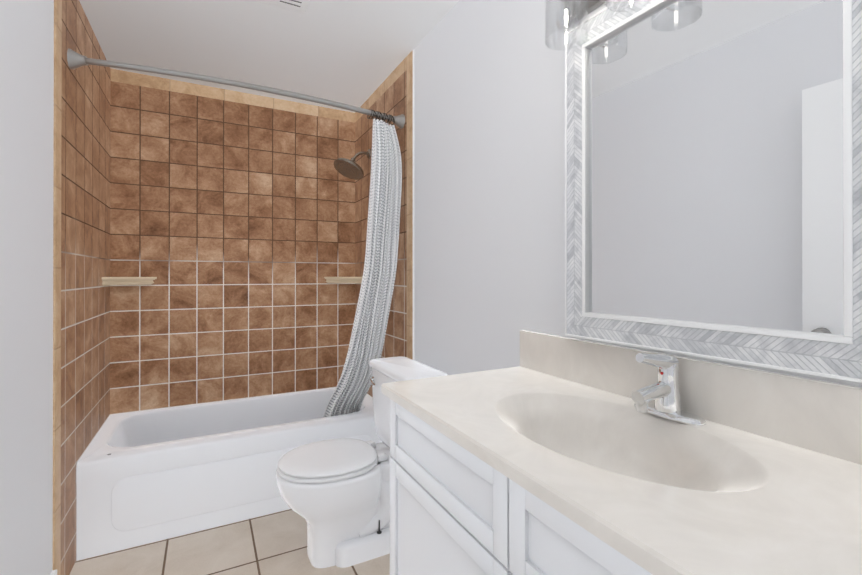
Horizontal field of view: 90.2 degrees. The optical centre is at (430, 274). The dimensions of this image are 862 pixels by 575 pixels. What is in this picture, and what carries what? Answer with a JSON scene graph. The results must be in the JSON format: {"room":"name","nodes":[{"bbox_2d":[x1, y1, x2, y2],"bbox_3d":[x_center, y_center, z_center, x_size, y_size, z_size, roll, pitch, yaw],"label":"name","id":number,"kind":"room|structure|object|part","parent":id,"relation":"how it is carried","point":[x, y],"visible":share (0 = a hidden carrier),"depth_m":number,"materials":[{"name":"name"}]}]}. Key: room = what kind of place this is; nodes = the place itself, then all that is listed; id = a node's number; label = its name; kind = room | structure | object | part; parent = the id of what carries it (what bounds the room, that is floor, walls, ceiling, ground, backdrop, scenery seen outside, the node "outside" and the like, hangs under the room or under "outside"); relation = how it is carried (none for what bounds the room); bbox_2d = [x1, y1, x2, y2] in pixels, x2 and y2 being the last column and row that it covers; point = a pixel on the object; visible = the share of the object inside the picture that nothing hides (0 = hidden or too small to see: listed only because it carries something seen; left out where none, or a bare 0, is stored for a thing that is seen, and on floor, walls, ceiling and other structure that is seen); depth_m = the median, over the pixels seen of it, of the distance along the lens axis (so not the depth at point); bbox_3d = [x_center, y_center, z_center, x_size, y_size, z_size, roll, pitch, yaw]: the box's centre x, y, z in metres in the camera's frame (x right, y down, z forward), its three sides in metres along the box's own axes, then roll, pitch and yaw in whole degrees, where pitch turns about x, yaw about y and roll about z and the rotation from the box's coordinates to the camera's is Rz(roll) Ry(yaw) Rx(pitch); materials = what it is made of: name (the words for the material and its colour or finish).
{"room":"bathroom","nodes":[
{"label":"bathroom","id":0,"kind":"room"},
{"bbox_2d":[0,0,53,574],"bbox_3d":[-1.096,0.011,0.875,0.100,2.500,3.970,0,0,-28],"label":"wall","id":1,"kind":"structure","parent":0,"point":[26,250],"depth_m":1.39,"materials":[{"name":"white paint"}]},
{"bbox_2d":[53,0,61,574],"bbox_3d":[-1.449,0.013,1.664,0.007,2.500,0.075,0,0,-28],"label":"tile trim","id":2,"kind":"structure","parent":1,"relation":"attached to","point":[57,287],"depth_m":1.65,"materials":[{"name":"brown tile"}]},
{"bbox_2d":[60,0,110,574],"bbox_3d":[-1.695,0.015,2.134,0.006,2.500,0.985,0,0,-28],"label":"wall tile","id":3,"kind":"structure","parent":1,"relation":"attached to","point":[85,265],"depth_m":1.98,"materials":[{"name":"brown tile"}]},
{"bbox_2d":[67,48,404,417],"bbox_3d":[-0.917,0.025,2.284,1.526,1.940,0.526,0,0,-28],"label":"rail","id":4,"kind":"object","parent":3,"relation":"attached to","point":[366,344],"visible":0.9,"depth_m":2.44,"materials":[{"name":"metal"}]},
{"bbox_2d":[323,119,401,417],"bbox_3d":[-0.423,0.076,2.542,0.379,1.840,0.526,0,0,-28],"label":"shower curtain","id":5,"kind":"object","parent":4,"relation":"hanging from","point":[369,328],"depth_m":2.46,"materials":[{"name":"fabric"}]},
{"bbox_2d":[102,277,156,285],"bbox_3d":[-1.758,0.037,2.516,0.235,0.047,0.235,0,0,-28],"label":"soap shelf","id":6,"kind":"object","parent":1,"relation":"attached to","point":[127,280],"visible":1,"depth_m":2.51,"materials":[{"name":"beige ceramic"}]},
{"bbox_2d":[70,509,389,574],"bbox_3d":[-0.377,1.292,1.248,1.724,0.060,3.970,0,0,-28],"label":"floor","id":7,"kind":"structure","parent":0,"point":[273,544],"depth_m":1.93,"materials":[{"name":"tile"}]},
{"bbox_2d":[76,387,381,560],"bbox_3d":[-1.072,1.050,2.577,1.509,0.431,0.756,0,0,-28],"label":"bathtub","id":8,"kind":"object","parent":7,"relation":"on","point":[147,476],"visible":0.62,"depth_m":2.17,"materials":[{"name":"white ceramic"}]},
{"bbox_2d":[276,356,447,567],"bbox_3d":[-0.347,0.858,2.016,0.724,0.812,0.524,0,0,-28],"label":"toilet","id":9,"kind":"object","parent":7,"relation":"on","point":[335,494],"visible":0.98,"depth_m":1.88,"materials":[{"name":"white ceramic"}]},
{"bbox_3d":[-0.452,0.835,1.960,0.474,0.046,0.388,0,0,-28],"label":"seat","id":10,"kind":"part","parent":9,"relation":"part of","materials":[{"name":"white plastic"}]},
{"bbox_3d":[-0.296,0.551,2.213,0.028,0.035,0.103,0,0,-28],"label":"lever","id":11,"kind":"part","parent":9,"relation":"part of","materials":[{"name":"silver metal"}]},
{"bbox_3d":[-0.125,0.655,2.132,0.224,0.405,0.524,0,0,-28],"label":"tank","id":12,"kind":"part","parent":9,"relation":"part of","materials":[{"name":"white ceramic"}]},
{"bbox_2d":[381,330,861,574],"bbox_3d":[0.357,0.717,0.888,0.556,1.088,1.168,0,0,-28],"label":"bathroom vanity","id":13,"kind":"object","parent":7,"relation":"on","point":[555,455],"visible":1,"depth_m":0.83,"materials":[{"name":"white paint"}]},
{"bbox_2d":[631,353,705,425],"bbox_3d":[0.514,0.248,0.975,0.138,0.150,0.164,0,0,-28],"label":"faucet","id":14,"kind":"object","parent":13,"relation":"on","point":[672,392],"depth_m":0.97,"materials":[{"name":"silver metal"}]},
{"bbox_2d":[79,0,458,112],"bbox_3d":[-0.377,-1.268,1.255,1.724,0.060,3.970,0,0,-28],"label":"ceiling","id":15,"kind":"structure","parent":0,"point":[353,52],"depth_m":2.25,"materials":[{"name":"paint"}]},
{"bbox_2d":[256,0,309,12],"bbox_3d":[-0.636,-1.221,1.808,0.270,0.029,0.310,0,0,-28],"label":"fan","id":16,"kind":"object","parent":15,"relation":"attached to","point":[300,6],"visible":0.98,"depth_m":1.92,"materials":[{"name":"white plastic"}]},
{"bbox_2d":[414,0,861,387],"bbox_3d":[0.343,0.013,1.628,0.100,2.500,3.970,0,0,-28],"label":"wall","id":17,"kind":"structure","parent":0,"point":[489,180],"depth_m":1.73,"materials":[{"name":"white paint"}]},
{"bbox_2d":[324,277,361,282],"bbox_3d":[-0.628,0.039,3.107,0.235,0.047,0.235,0,0,-28],"label":"soap shelf","id":18,"kind":"object","parent":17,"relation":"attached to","point":[343,279],"visible":0.83,"depth_m":3.12,"materials":[{"name":"beige ceramic"}]},
{"bbox_2d":[355,70,406,397],"bbox_3d":[-0.357,-0.151,2.851,0.006,2.015,0.955,0,0,-28],"label":"wall tile","id":19,"kind":"structure","parent":17,"relation":"attached to","point":[392,100],"depth_m":2.61,"materials":[{"name":"brown tile"}]},
{"bbox_2d":[334,149,370,179],"bbox_3d":[-0.532,-0.765,2.910,0.249,0.215,0.211,0,0,-28],"label":"shower head","id":20,"kind":"object","parent":19,"relation":"attached to","point":[350,169],"visible":1,"depth_m":2.89},
{"bbox_2d":[355,56,406,121],"bbox_3d":[-0.357,-1.196,2.853,0.007,0.075,0.955,0,0,-28],"label":"wall tile","id":21,"kind":"object","parent":17,"relation":"attached to","point":[388,82],"depth_m":2.73,"materials":[{"name":"beige tile"}]},
{"bbox_2d":[407,51,412,359],"bbox_3d":[-0.118,-0.190,2.394,0.007,2.090,0.075,0,0,-28],"label":"right wall tile edge","id":22,"kind":"structure","parent":17,"relation":"attached to","point":[410,205],"depth_m":2.38,"materials":[{"name":"beige tile"}]},
{"bbox_2d":[413,49,413,359],"bbox_3d":[-0.097,0.015,2.356,0.004,2.500,0.012,0,0,-28],"label":"wall tile","id":23,"kind":"structure","parent":17,"relation":"attached to","point":[413,204],"depth_m":2.35,"materials":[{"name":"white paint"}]},
{"bbox_2d":[545,0,651,50],"bbox_3d":[0.499,-0.755,1.031,0.174,0.193,0.620,0,0,-28],"label":"sconce","id":24,"kind":"object","parent":17,"relation":"attached to","point":[574,12],"visible":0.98,"depth_m":1.21,"materials":[{"name":"silver metal"}]},
{"bbox_3d":[0.379,-0.729,1.203,0.060,0.090,0.060,0,0,-28],"label":"bulb","id":25,"kind":"part","parent":24,"relation":"part of","materials":[{"name":"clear glass"}]},
{"bbox_3d":[0.379,-0.737,1.203,0.116,0.159,0.116,0,0,-28],"label":"lamp shade","id":26,"kind":"part","parent":24,"relation":"part of","materials":[{"name":"clear glass"}]},
{"bbox_3d":[0.475,-0.738,1.019,0.116,0.159,0.116,0,0,-28],"label":"lamp shade","id":27,"kind":"part","parent":24,"relation":"part of","materials":[{"name":"clear glass"}]},
{"bbox_2d":[565,0,861,382],"bbox_3d":[0.589,-0.273,0.993,0.050,0.911,0.708,0,0,-28],"label":"mirror","id":28,"kind":"object","parent":17,"relation":"attached to","point":[713,179],"visible":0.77,"depth_m":0.93,"materials":[{"name":"white mirror"}]},
{"bbox_3d":[0.430,-0.272,1.270,0.018,0.899,0.057,0,0,-28],"label":"frame","id":29,"kind":"part","parent":28,"relation":"part of","materials":[{"name":"tile"}]},
{"bbox_3d":[0.586,-0.694,0.993,0.036,0.057,0.695,0,0,-28],"label":"frame","id":30,"kind":"part","parent":28,"relation":"part of","materials":[{"name":"tile"}]},
{"bbox_3d":[0.586,0.148,0.991,0.036,0.057,0.695,0,0,-28],"label":"frame","id":31,"kind":"part","parent":28,"relation":"part of","materials":[{"name":"tile"}]},
{"bbox_3d":[0.742,-0.274,0.713,0.018,0.899,0.057,0,0,-28],"label":"frame","id":32,"kind":"part","parent":28,"relation":"part of","materials":[{"name":"tile"}]},
{"bbox_3d":[-1.274,0.017,2.966,1.524,2.500,0.100,0,0,-28],"label":"wall","id":33,"kind":"structure","parent":0,"visible":0},
{"bbox_2d":[110,81,354,414],"bbox_3d":[-1.249,-0.151,2.920,1.512,2.015,0.006,0,0,-28],"label":"wall tile","id":34,"kind":"structure","parent":33,"relation":"attached to","point":[232,227],"depth_m":2.85,"materials":[{"name":"brown tile"}]},
{"bbox_2d":[111,69,354,122],"bbox_3d":[-1.249,-1.196,2.922,1.512,0.075,0.007,0,0,-28],"label":"wall tile","id":35,"kind":"object","parent":33,"relation":"attached to","point":[132,78],"depth_m":2.86,"materials":[{"name":"beige tile"}]}
]}

